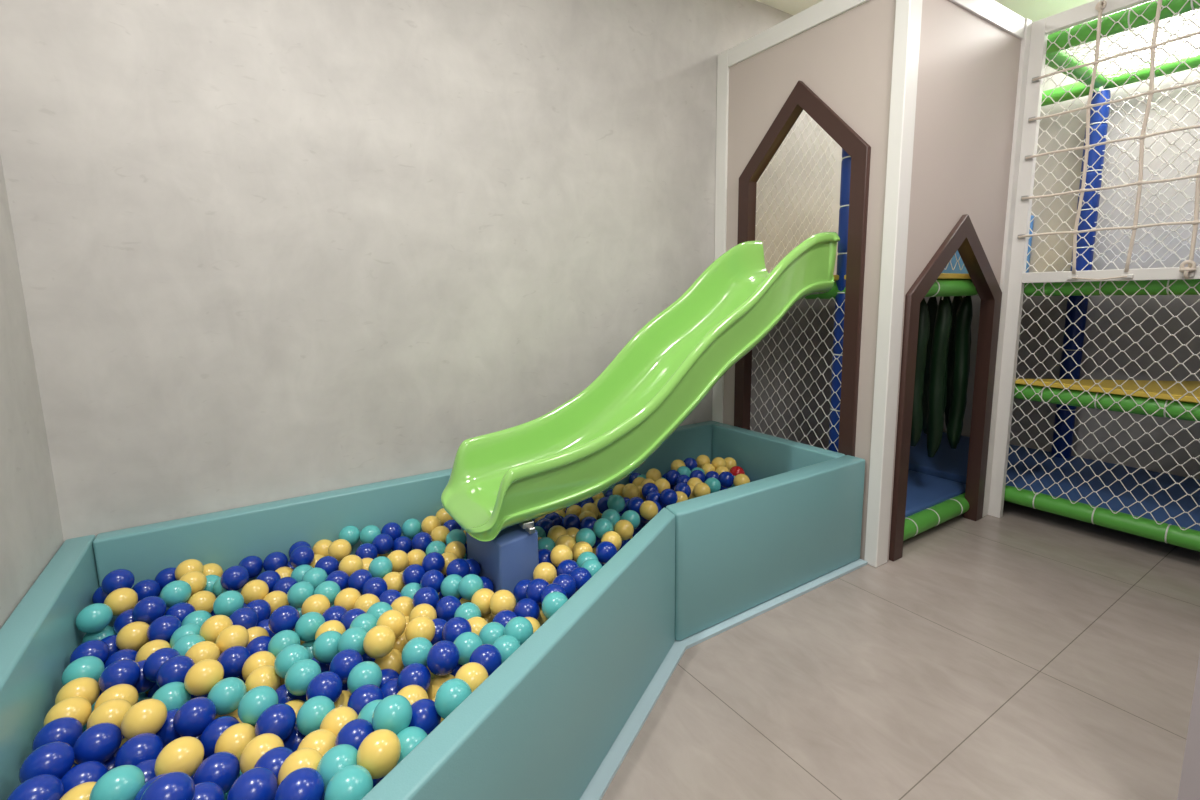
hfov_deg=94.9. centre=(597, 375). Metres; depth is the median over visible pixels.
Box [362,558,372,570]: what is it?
ball
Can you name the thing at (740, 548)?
wall
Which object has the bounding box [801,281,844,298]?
beam
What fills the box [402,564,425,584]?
ball
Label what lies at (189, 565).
ball
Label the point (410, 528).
ball
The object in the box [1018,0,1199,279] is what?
net
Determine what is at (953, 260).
board
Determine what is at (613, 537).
ball
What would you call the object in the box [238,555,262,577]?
ball
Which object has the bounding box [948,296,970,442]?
roller
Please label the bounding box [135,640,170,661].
ball
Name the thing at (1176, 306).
wall
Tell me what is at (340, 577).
ball
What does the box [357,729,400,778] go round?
ball
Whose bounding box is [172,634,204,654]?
ball
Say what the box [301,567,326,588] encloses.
ball
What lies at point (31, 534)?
wall
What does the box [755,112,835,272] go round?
safety net
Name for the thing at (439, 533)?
ball
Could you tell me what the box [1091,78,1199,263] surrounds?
safety net
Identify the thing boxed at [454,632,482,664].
ball
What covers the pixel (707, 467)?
ball
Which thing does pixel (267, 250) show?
wall
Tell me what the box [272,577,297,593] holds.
ball
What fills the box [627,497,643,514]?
ball
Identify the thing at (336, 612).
ball
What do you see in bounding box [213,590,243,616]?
ball
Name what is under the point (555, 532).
ball
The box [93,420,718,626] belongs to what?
wall
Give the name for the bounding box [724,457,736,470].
ball
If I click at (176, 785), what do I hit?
ball
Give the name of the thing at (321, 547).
ball
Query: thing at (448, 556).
ball
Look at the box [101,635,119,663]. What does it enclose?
ball
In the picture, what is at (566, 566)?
ball
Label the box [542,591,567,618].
ball
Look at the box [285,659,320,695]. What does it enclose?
ball
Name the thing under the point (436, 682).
ball
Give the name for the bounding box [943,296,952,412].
roller
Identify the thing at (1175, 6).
beam
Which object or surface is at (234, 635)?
ball
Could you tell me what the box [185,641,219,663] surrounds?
ball
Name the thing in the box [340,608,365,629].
ball
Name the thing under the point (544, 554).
ball
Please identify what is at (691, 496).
ball
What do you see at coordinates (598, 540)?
ball
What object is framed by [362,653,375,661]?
ball
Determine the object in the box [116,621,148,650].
ball
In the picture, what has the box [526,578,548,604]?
ball
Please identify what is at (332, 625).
ball
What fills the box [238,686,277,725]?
ball
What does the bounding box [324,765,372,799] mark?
ball
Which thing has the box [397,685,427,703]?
ball
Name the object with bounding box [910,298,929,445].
roller
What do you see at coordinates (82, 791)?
ball
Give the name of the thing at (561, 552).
ball
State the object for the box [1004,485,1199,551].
beam
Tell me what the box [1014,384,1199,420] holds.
beam
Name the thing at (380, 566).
ball
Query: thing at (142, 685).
ball
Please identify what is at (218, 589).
ball
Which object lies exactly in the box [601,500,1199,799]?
floor
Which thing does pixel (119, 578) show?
ball
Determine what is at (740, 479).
ball
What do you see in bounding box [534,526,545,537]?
ball
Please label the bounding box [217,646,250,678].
ball
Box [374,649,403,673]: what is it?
ball
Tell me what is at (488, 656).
ball
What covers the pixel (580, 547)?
ball
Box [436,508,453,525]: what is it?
ball
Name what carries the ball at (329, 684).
on the ball
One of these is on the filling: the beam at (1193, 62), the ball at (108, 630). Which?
the ball at (108, 630)
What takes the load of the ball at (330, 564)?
on the filling
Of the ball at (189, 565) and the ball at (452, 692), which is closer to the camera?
the ball at (452, 692)
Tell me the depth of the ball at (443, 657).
1.24 m
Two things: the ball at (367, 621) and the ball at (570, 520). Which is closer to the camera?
the ball at (367, 621)
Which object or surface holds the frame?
on the floor
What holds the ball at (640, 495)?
on the filling
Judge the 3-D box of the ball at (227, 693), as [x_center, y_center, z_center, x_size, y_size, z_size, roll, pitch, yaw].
[-0.824,0.713,1.224,0.074,0.073,0.074,-3,9,-14]
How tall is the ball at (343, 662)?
0.074 m
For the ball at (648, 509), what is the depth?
2.14 m
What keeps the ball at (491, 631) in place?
on the filling
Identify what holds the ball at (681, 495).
on the filling
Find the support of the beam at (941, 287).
attached to the facade at (974, 54)
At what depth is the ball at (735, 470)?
2.61 m
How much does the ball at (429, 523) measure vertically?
0.074 m
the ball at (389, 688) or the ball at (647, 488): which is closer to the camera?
the ball at (389, 688)
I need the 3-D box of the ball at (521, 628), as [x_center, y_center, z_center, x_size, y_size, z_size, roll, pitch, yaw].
[-0.199,0.646,1.383,0.074,0.073,0.073,-2,8,-6]
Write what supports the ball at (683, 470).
on the filling
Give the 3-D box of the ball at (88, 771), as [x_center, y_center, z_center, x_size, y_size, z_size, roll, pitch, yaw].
[-0.949,0.754,1.014,0.074,0.074,0.073,-3,8,-12]
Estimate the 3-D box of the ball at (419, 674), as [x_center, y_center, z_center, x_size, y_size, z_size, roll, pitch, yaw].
[-0.413,0.689,1.240,0.074,0.073,0.074,-1,8,0]
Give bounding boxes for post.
[828,148,850,451]
[1051,90,1110,457]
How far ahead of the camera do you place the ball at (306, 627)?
1.45 m
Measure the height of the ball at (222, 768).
0.073 m
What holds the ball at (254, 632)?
on the filling
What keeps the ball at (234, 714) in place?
on the filling
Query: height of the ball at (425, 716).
0.074 m
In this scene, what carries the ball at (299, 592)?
on the filling
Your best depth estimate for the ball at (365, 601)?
1.56 m
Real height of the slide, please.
0.983 m
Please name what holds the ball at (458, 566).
on the filling
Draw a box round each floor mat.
[905,470,965,517]
[908,429,1199,530]
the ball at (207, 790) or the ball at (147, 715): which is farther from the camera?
the ball at (147, 715)
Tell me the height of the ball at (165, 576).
0.073 m
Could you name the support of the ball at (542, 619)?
on the filling
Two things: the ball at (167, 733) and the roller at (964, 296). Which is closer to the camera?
the ball at (167, 733)
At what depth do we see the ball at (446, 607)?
1.53 m
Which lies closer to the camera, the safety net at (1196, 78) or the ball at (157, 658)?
the ball at (157, 658)
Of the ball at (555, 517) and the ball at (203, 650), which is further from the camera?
the ball at (555, 517)
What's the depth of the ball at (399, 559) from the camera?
1.83 m
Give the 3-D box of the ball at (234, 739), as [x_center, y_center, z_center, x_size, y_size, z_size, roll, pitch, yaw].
[-0.722,0.738,1.101,0.073,0.073,0.073,-3,8,-11]
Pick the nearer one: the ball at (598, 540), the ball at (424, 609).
the ball at (424, 609)
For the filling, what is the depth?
1.90 m
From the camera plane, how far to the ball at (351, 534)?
1.99 m
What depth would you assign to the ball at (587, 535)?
1.93 m
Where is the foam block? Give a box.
[466,524,538,603]
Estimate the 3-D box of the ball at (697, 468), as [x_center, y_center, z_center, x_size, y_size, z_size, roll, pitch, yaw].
[0.488,0.487,2.692,0.073,0.073,0.073,-2,8,-9]
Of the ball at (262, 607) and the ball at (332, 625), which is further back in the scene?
the ball at (262, 607)
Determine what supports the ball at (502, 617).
on the filling
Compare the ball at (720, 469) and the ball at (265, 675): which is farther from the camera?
the ball at (720, 469)
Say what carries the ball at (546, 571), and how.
on the filling
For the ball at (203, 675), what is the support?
on the filling
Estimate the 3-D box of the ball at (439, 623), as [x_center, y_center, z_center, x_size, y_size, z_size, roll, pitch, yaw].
[-0.426,0.684,1.460,0.074,0.073,0.073,-2,8,-5]
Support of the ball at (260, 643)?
on the filling
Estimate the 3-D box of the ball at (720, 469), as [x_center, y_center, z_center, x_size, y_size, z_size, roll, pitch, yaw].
[0.608,0.479,2.683,0.073,0.074,0.074,-2,8,-5]
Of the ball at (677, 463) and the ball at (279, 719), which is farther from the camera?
the ball at (677, 463)
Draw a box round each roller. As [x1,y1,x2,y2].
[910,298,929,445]
[922,297,937,433]
[927,296,950,457]
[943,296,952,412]
[944,296,961,423]
[946,296,972,448]
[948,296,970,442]
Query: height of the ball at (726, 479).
0.074 m
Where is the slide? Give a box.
[441,232,839,541]
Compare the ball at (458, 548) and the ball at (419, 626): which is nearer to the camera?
the ball at (419, 626)
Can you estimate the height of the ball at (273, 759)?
0.073 m
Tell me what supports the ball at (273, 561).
on the filling
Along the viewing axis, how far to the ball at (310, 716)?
1.12 m
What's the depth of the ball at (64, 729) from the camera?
1.09 m
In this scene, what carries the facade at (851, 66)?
on the floor
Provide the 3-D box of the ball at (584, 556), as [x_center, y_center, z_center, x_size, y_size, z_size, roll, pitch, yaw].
[-0.033,0.617,1.808,0.073,0.074,0.073,-3,9,-14]
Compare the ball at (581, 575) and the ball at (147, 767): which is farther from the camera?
the ball at (581, 575)
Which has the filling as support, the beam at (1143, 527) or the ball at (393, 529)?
the ball at (393, 529)
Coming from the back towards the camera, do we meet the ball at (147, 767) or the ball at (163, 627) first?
the ball at (163, 627)
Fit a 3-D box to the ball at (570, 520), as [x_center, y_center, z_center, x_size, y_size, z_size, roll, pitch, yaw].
[-0.103,0.577,2.141,0.073,0.073,0.073,-1,8,-4]
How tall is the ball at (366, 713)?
0.073 m
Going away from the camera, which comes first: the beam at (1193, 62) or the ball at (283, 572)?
the ball at (283, 572)
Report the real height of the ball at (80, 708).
0.074 m
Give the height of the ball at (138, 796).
0.074 m
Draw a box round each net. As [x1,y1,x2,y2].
[750,297,844,450]
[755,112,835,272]
[944,253,963,269]
[1006,0,1199,529]
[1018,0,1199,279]
[1065,9,1199,77]
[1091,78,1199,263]
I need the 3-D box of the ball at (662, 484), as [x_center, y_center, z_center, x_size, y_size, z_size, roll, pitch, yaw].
[0.286,0.497,2.454,0.073,0.073,0.073,-3,8,-13]
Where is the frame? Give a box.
[988,0,1199,517]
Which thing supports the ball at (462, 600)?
on the filling
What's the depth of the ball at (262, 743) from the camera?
1.03 m
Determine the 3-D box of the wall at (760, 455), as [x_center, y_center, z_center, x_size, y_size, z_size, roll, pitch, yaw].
[0.861,0.529,2.740,0.072,0.452,0.758,-6,10,-32]
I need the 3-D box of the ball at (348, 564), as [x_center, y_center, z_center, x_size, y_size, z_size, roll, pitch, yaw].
[-0.801,0.621,1.787,0.074,0.074,0.074,-1,8,7]
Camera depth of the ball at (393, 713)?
1.04 m
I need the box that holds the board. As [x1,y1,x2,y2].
[942,215,1033,273]
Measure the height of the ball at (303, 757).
0.074 m
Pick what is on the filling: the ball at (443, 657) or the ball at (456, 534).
the ball at (456, 534)
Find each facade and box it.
[712,0,922,566]
[887,0,1031,560]
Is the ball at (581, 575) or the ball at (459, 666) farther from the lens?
the ball at (581, 575)
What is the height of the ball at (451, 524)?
0.074 m
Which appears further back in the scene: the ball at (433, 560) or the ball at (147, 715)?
the ball at (433, 560)
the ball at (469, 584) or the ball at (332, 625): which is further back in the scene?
the ball at (469, 584)
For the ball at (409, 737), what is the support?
on the filling
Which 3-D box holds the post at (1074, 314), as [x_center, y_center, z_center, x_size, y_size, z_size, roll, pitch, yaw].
[2.814,-0.529,3.217,0.094,2.110,0.094,-2,8,-6]
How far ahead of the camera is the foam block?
1.72 m
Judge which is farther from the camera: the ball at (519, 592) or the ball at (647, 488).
the ball at (647, 488)
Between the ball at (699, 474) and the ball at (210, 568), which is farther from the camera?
the ball at (699, 474)
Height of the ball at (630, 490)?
0.074 m
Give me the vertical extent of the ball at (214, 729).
0.073 m
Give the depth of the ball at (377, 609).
1.49 m
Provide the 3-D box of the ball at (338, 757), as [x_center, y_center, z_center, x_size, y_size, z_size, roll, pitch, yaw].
[-0.455,0.692,0.968,0.073,0.073,0.073,-2,8,-4]
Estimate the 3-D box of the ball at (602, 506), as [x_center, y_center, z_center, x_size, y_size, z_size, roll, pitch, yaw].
[0.034,0.546,2.307,0.074,0.074,0.073,-2,8,-4]
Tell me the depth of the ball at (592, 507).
2.24 m
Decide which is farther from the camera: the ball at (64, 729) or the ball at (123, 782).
the ball at (64, 729)
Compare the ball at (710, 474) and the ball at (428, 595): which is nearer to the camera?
the ball at (428, 595)
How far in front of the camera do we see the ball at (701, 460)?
2.79 m
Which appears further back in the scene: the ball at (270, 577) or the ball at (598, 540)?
the ball at (598, 540)
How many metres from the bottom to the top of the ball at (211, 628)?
0.073 m
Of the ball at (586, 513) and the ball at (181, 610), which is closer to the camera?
the ball at (181, 610)
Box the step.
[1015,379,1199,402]
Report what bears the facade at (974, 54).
on the floor
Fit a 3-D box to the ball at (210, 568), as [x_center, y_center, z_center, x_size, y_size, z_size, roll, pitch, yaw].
[-1.263,0.650,1.791,0.074,0.074,0.073,-2,8,-5]
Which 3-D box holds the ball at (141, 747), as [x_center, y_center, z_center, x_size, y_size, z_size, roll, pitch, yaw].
[-0.889,0.737,1.068,0.073,0.074,0.073,-1,8,-3]
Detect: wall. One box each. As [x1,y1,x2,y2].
[0,0,841,540]
[0,155,63,628]
[0,535,98,799]
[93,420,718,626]
[361,507,674,799]
[666,455,864,640]
[712,423,844,481]
[924,6,1199,479]
[1177,655,1199,799]
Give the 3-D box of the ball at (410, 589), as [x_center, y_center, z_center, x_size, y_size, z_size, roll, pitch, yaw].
[-0.570,0.676,1.692,0.074,0.073,0.074,-2,8,-10]
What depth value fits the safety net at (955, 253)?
2.55 m
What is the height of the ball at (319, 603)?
0.073 m
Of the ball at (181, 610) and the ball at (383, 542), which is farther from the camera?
the ball at (383, 542)
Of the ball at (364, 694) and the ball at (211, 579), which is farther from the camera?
the ball at (211, 579)
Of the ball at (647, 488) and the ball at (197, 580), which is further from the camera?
the ball at (647, 488)
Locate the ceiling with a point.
(1033, 10)
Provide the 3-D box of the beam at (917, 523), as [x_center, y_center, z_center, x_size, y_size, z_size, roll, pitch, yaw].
[1.615,0.699,2.689,0.905,0.090,0.090,-6,10,-32]
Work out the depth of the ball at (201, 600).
1.60 m
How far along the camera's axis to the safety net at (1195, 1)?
2.41 m
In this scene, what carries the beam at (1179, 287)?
attached to the frame
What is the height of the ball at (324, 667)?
0.073 m
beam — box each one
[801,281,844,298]
[903,493,968,540]
[925,279,978,296]
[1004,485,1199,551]
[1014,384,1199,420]
[1023,279,1199,295]
[1041,82,1099,105]
[1045,50,1107,87]
[1046,0,1199,53]
[1103,49,1199,88]
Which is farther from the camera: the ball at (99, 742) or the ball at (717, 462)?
the ball at (717, 462)
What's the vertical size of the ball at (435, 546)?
0.073 m
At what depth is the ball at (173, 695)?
1.21 m
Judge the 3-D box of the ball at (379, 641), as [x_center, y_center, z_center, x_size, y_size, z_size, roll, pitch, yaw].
[-0.531,0.648,1.339,0.074,0.073,0.074,-2,8,-6]
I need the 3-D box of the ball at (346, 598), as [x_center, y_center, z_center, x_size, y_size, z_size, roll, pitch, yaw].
[-0.731,0.662,1.613,0.074,0.073,0.073,-3,8,-13]
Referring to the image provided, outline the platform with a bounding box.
[834,273,970,280]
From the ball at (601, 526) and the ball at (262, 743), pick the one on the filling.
the ball at (601, 526)
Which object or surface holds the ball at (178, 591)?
on the filling
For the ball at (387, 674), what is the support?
on the filling
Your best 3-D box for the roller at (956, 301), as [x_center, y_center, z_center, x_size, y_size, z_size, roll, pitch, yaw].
[2.008,-0.113,3.105,0.087,0.831,0.086,-6,10,-32]
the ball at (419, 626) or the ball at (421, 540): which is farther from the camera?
the ball at (421, 540)
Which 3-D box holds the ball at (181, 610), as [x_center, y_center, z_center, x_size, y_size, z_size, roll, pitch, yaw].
[-1.174,0.678,1.548,0.074,0.074,0.073,-2,8,-6]
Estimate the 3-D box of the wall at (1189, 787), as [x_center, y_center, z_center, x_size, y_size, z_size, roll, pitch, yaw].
[2.785,-0.375,0.982,2.850,2.710,1.680,-6,10,-32]
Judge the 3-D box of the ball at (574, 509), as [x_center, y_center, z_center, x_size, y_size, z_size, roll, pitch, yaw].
[-0.096,0.579,2.301,0.073,0.073,0.074,7,11,43]
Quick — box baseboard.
[579,558,867,799]
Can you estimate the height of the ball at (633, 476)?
0.074 m
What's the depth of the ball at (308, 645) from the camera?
1.45 m
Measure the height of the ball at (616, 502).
0.074 m
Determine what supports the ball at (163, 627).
on the filling
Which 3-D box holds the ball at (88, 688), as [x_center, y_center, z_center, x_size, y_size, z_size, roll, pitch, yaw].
[-1.159,0.715,1.228,0.073,0.074,0.074,-2,8,-6]
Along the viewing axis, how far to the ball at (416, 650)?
1.29 m
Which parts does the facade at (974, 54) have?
house frame, rail, post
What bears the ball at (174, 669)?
on the filling
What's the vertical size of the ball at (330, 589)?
0.074 m
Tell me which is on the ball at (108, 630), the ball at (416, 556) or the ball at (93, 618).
the ball at (93, 618)
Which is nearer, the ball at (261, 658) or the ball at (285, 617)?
the ball at (261, 658)
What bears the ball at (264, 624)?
on the filling
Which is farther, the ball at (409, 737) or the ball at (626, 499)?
the ball at (626, 499)
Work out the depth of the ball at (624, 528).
1.99 m
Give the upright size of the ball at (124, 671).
0.074 m
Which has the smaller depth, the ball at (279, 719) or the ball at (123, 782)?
the ball at (123, 782)
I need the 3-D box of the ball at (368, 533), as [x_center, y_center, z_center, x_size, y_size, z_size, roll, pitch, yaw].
[-0.833,0.587,2.017,0.074,0.074,0.074,-2,8,-10]
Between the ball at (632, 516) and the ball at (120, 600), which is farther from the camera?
the ball at (632, 516)
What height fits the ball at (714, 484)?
0.073 m
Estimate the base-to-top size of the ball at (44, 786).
0.073 m
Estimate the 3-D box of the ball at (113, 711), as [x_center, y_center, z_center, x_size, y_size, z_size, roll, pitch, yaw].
[-1.015,0.716,1.147,0.074,0.073,0.073,-3,8,-11]
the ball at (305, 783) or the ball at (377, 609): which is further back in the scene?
the ball at (377, 609)
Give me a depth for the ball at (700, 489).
2.34 m
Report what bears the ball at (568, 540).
on the filling
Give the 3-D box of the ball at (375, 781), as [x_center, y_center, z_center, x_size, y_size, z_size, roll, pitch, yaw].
[-0.443,0.767,1.061,0.074,0.073,0.074,-3,9,-15]
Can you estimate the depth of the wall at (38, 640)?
1.24 m
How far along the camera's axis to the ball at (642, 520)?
2.27 m
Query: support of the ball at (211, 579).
on the filling
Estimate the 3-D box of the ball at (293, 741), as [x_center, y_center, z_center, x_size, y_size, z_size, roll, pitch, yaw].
[-0.630,0.771,1.157,0.074,0.074,0.074,-1,8,0]
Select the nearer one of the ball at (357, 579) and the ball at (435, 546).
the ball at (357, 579)
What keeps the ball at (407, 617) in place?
on the filling
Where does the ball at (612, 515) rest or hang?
on the filling
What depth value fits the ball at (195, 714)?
1.13 m
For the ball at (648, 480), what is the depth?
2.49 m
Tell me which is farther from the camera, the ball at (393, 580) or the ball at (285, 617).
the ball at (393, 580)
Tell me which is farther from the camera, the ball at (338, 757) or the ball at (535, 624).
the ball at (535, 624)
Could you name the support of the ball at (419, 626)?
on the filling
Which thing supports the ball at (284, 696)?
on the filling
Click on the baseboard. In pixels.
(601, 780)
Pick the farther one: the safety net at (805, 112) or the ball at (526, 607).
the safety net at (805, 112)
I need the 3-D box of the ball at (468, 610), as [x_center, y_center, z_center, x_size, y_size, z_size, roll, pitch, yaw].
[-0.358,0.665,1.516,0.074,0.074,0.073,-2,8,-7]
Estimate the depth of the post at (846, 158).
2.44 m
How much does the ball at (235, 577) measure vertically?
0.074 m
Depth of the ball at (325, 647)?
1.35 m
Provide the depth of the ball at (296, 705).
1.21 m
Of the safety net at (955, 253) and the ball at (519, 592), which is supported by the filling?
the ball at (519, 592)
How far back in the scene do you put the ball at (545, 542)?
1.93 m
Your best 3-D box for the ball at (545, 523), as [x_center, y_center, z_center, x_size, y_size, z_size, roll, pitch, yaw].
[-0.206,0.596,2.158,0.074,0.074,0.074,-2,8,-9]
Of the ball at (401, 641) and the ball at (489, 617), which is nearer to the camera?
the ball at (401, 641)
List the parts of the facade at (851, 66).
wall post, rail, house frame, corner post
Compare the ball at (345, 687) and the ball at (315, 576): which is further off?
the ball at (315, 576)
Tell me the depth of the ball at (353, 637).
1.34 m
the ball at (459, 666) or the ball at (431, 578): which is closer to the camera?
the ball at (459, 666)
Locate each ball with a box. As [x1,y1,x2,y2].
[7,774,63,799]
[19,741,74,782]
[32,717,82,751]
[44,697,91,725]
[55,677,99,705]
[60,781,95,799]
[61,656,103,685]
[61,761,107,794]
[69,640,109,662]
[73,722,121,764]
[75,603,112,632]
[81,625,116,643]
[86,698,131,728]
[89,765,144,799]
[92,586,107,603]
[94,684,137,708]
[98,659,140,691]
[101,569,134,594]
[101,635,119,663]
[103,748,119,770]
[104,588,137,615]
[104,649,136,668]
[113,609,134,633]
[114,733,163,767]
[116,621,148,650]
[121,699,166,739]
[132,579,160,602]
[132,596,166,624]
[133,660,156,693]
[134,773,166,799]
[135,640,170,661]
[135,759,155,782]
[140,771,194,799]
[143,648,179,681]
[147,615,181,642]
[151,682,190,710]
[154,567,175,590]
[154,736,203,775]
[156,655,194,686]
[156,708,180,747]
[160,580,191,606]
[164,602,195,622]
[170,623,200,647]
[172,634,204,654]
[173,697,216,736]
[175,559,203,579]
[179,571,206,596]
[182,610,211,625]
[184,659,223,695]
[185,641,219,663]
[187,591,215,612]
[193,751,239,794]
[193,781,224,799]
[199,615,232,642]
[200,716,239,756]
[203,563,222,576]
[203,575,219,592]
[207,677,246,714]
[213,577,239,596]
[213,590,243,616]
[214,723,255,760]
[215,625,248,654]
[215,709,237,718]
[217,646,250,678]
[220,565,248,590]
[227,767,277,799]
[229,607,257,628]
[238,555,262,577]
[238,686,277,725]
[239,733,283,773]
[241,580,268,603]
[242,651,275,680]
[245,599,270,621]
[245,627,268,647]
[245,665,280,691]
[246,636,270,654]
[254,747,292,779]
[255,703,295,740]
[256,570,280,593]
[256,619,274,637]
[263,552,287,570]
[263,591,288,615]
[268,605,299,633]
[268,630,299,656]
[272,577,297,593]
[274,644,309,678]
[274,767,324,799]
[275,567,292,577]
[275,683,305,703]
[278,748,322,785]
[283,724,305,751]
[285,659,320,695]
[285,700,304,717]
[287,561,294,569]
[287,581,314,607]
[290,546,313,567]
[290,564,312,581]
[295,612,324,641]
[296,696,334,735]
[297,729,335,755]
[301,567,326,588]
[301,594,329,614]
[302,640,314,658]
[306,671,342,703]
[310,554,324,567]
[311,657,329,672]
[312,539,331,555]
[312,631,340,662]
[314,556,338,575]
[314,581,340,605]
[315,620,345,639]
[316,744,357,792]
[320,706,357,736]
[322,605,346,621]
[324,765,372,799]
[325,570,348,589]
[328,539,351,560]
[329,649,362,683]
[334,588,360,610]
[334,690,350,707]
[334,719,373,749]
[338,526,359,545]
[338,555,362,576]
[338,627,366,654]
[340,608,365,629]
[343,684,348,690]
[347,661,381,693]
[347,684,383,714]
[348,569,372,593]
[350,613,377,631]
[353,593,379,611]
[355,543,377,558]
[357,699,380,722]
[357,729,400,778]
[360,525,380,543]
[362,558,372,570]
[362,577,387,596]
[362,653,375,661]
[363,625,395,657]
[366,602,392,618]
[368,556,392,577]
[372,533,393,554]
[372,695,411,734]
[372,776,384,787]
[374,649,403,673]
[376,610,405,638]
[378,589,401,604]
[379,668,398,687]
[380,678,397,697]
[381,522,401,540]
[383,572,404,591]
[387,550,408,572]
[391,596,413,615]
[392,536,411,553]
[393,631,406,652]
[397,663,430,691]
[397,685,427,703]
[397,726,427,763]
[400,582,420,598]
[401,637,432,666]
[402,519,421,537]
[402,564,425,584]
[404,616,408,630]
[405,616,435,641]
[407,549,425,566]
[408,699,440,734]
[409,603,436,621]
[412,532,432,551]
[412,587,438,608]
[420,570,444,592]
[421,516,440,533]
[422,552,444,571]
[426,540,445,554]
[427,640,459,675]
[427,666,436,679]
[427,674,454,699]
[430,526,449,543]
[431,618,446,644]
[435,595,461,620]
[435,678,471,718]
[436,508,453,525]
[440,574,461,597]
[442,552,457,574]
[442,617,471,642]
[443,519,460,530]
[444,541,465,558]
[446,529,465,544]
[446,558,469,577]
[450,664,462,676]
[454,602,480,619]
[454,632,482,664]
[455,662,488,691]
[458,574,483,600]
[460,598,470,603]
[468,617,487,635]
[469,644,501,675]
[471,588,493,615]
[479,622,504,644]
[481,612,494,622]
[489,590,515,614]
[492,610,516,626]
[493,635,520,662]
[504,617,532,644]
[513,579,530,602]
[514,598,539,619]
[525,617,540,632]
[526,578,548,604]
[533,562,556,583]
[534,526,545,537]
[536,518,553,536]
[538,537,554,550]
[538,549,552,564]
[538,605,547,625]
[541,583,566,602]
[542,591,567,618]
[544,512,561,525]
[547,525,567,542]
[550,544,572,566]
[552,574,576,598]
[555,535,575,549]
[557,559,578,575]
[562,514,580,529]
[566,505,581,516]
[566,527,578,541]
[569,567,591,591]
[572,541,592,561]
[575,528,595,546]
[576,551,597,566]
[579,510,596,520]
[580,516,596,528]
[581,503,598,517]
[581,559,601,575]
[591,528,600,546]
[593,518,612,538]
[595,541,616,563]
[597,497,608,513]
[601,509,619,527]
[601,531,621,550]
[607,495,624,512]
[612,484,624,496]
[614,520,633,539]
[619,497,629,514]
[621,510,639,528]
[622,483,638,498]
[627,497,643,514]
[629,472,640,482]
[632,477,644,485]
[637,485,645,500]
[639,501,657,519]
[639,514,649,523]
[641,478,654,485]
[642,483,658,498]
[646,468,661,480]
[646,491,661,505]
[653,501,661,512]
[654,478,669,493]
[660,489,677,505]
[665,470,679,484]
[671,459,685,470]
[674,482,690,497]
[676,475,690,484]
[676,491,687,502]
[677,466,690,476]
[684,458,696,469]
[687,477,702,485]
[688,485,695,499]
[690,470,704,482]
[691,467,704,473]
[693,483,710,496]
[696,455,709,467]
[701,463,715,474]
[705,471,718,480]
[705,477,720,492]
[711,457,725,468]
[715,466,728,474]
[718,471,733,487]
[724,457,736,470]
[729,466,744,475]
[733,474,749,485]
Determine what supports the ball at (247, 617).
on the filling
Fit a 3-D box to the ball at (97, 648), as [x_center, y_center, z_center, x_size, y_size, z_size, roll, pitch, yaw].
[-1.264,0.699,1.371,0.074,0.073,0.074,-2,8,-5]
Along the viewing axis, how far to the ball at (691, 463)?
2.75 m
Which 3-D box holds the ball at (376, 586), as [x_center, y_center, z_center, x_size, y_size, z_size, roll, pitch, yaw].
[-0.678,0.653,1.676,0.073,0.073,0.073,-1,8,-1]
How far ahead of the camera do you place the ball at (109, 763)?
1.09 m
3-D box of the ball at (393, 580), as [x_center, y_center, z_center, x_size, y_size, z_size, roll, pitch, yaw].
[-0.653,0.665,1.755,0.074,0.073,0.074,-2,8,-8]
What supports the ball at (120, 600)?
on the filling
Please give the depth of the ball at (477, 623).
1.44 m
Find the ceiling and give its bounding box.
[756,0,1094,21]
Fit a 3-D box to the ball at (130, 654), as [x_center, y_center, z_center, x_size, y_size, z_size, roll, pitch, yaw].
[-1.199,0.731,1.390,0.074,0.074,0.074,-2,8,-5]
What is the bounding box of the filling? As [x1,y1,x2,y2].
[73,462,750,764]
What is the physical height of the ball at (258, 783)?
0.073 m
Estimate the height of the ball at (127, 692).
0.073 m
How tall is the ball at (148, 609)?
0.074 m
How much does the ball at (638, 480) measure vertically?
0.073 m
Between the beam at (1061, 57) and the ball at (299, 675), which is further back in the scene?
the beam at (1061, 57)
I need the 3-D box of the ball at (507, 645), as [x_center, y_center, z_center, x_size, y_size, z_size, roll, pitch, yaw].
[-0.219,0.660,1.315,0.073,0.073,0.074,-3,9,-14]
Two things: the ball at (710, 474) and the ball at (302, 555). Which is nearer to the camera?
the ball at (302, 555)
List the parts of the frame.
post, rail, cross rail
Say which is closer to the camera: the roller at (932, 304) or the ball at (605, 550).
the ball at (605, 550)
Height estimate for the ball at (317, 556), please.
0.073 m
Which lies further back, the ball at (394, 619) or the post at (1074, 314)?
the post at (1074, 314)
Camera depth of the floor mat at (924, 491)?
2.90 m
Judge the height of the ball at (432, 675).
0.073 m
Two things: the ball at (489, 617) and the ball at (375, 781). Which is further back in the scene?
the ball at (489, 617)
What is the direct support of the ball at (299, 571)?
on the filling
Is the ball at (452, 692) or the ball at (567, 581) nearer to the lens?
the ball at (452, 692)
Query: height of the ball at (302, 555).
0.074 m
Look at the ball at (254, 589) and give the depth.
1.65 m
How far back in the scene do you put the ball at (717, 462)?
2.75 m
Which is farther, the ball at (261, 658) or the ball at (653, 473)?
the ball at (653, 473)
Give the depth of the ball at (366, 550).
1.89 m
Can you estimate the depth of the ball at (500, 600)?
1.52 m
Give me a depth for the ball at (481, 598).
1.55 m
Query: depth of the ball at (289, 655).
1.28 m
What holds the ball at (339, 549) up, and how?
on the filling
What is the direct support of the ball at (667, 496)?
on the filling

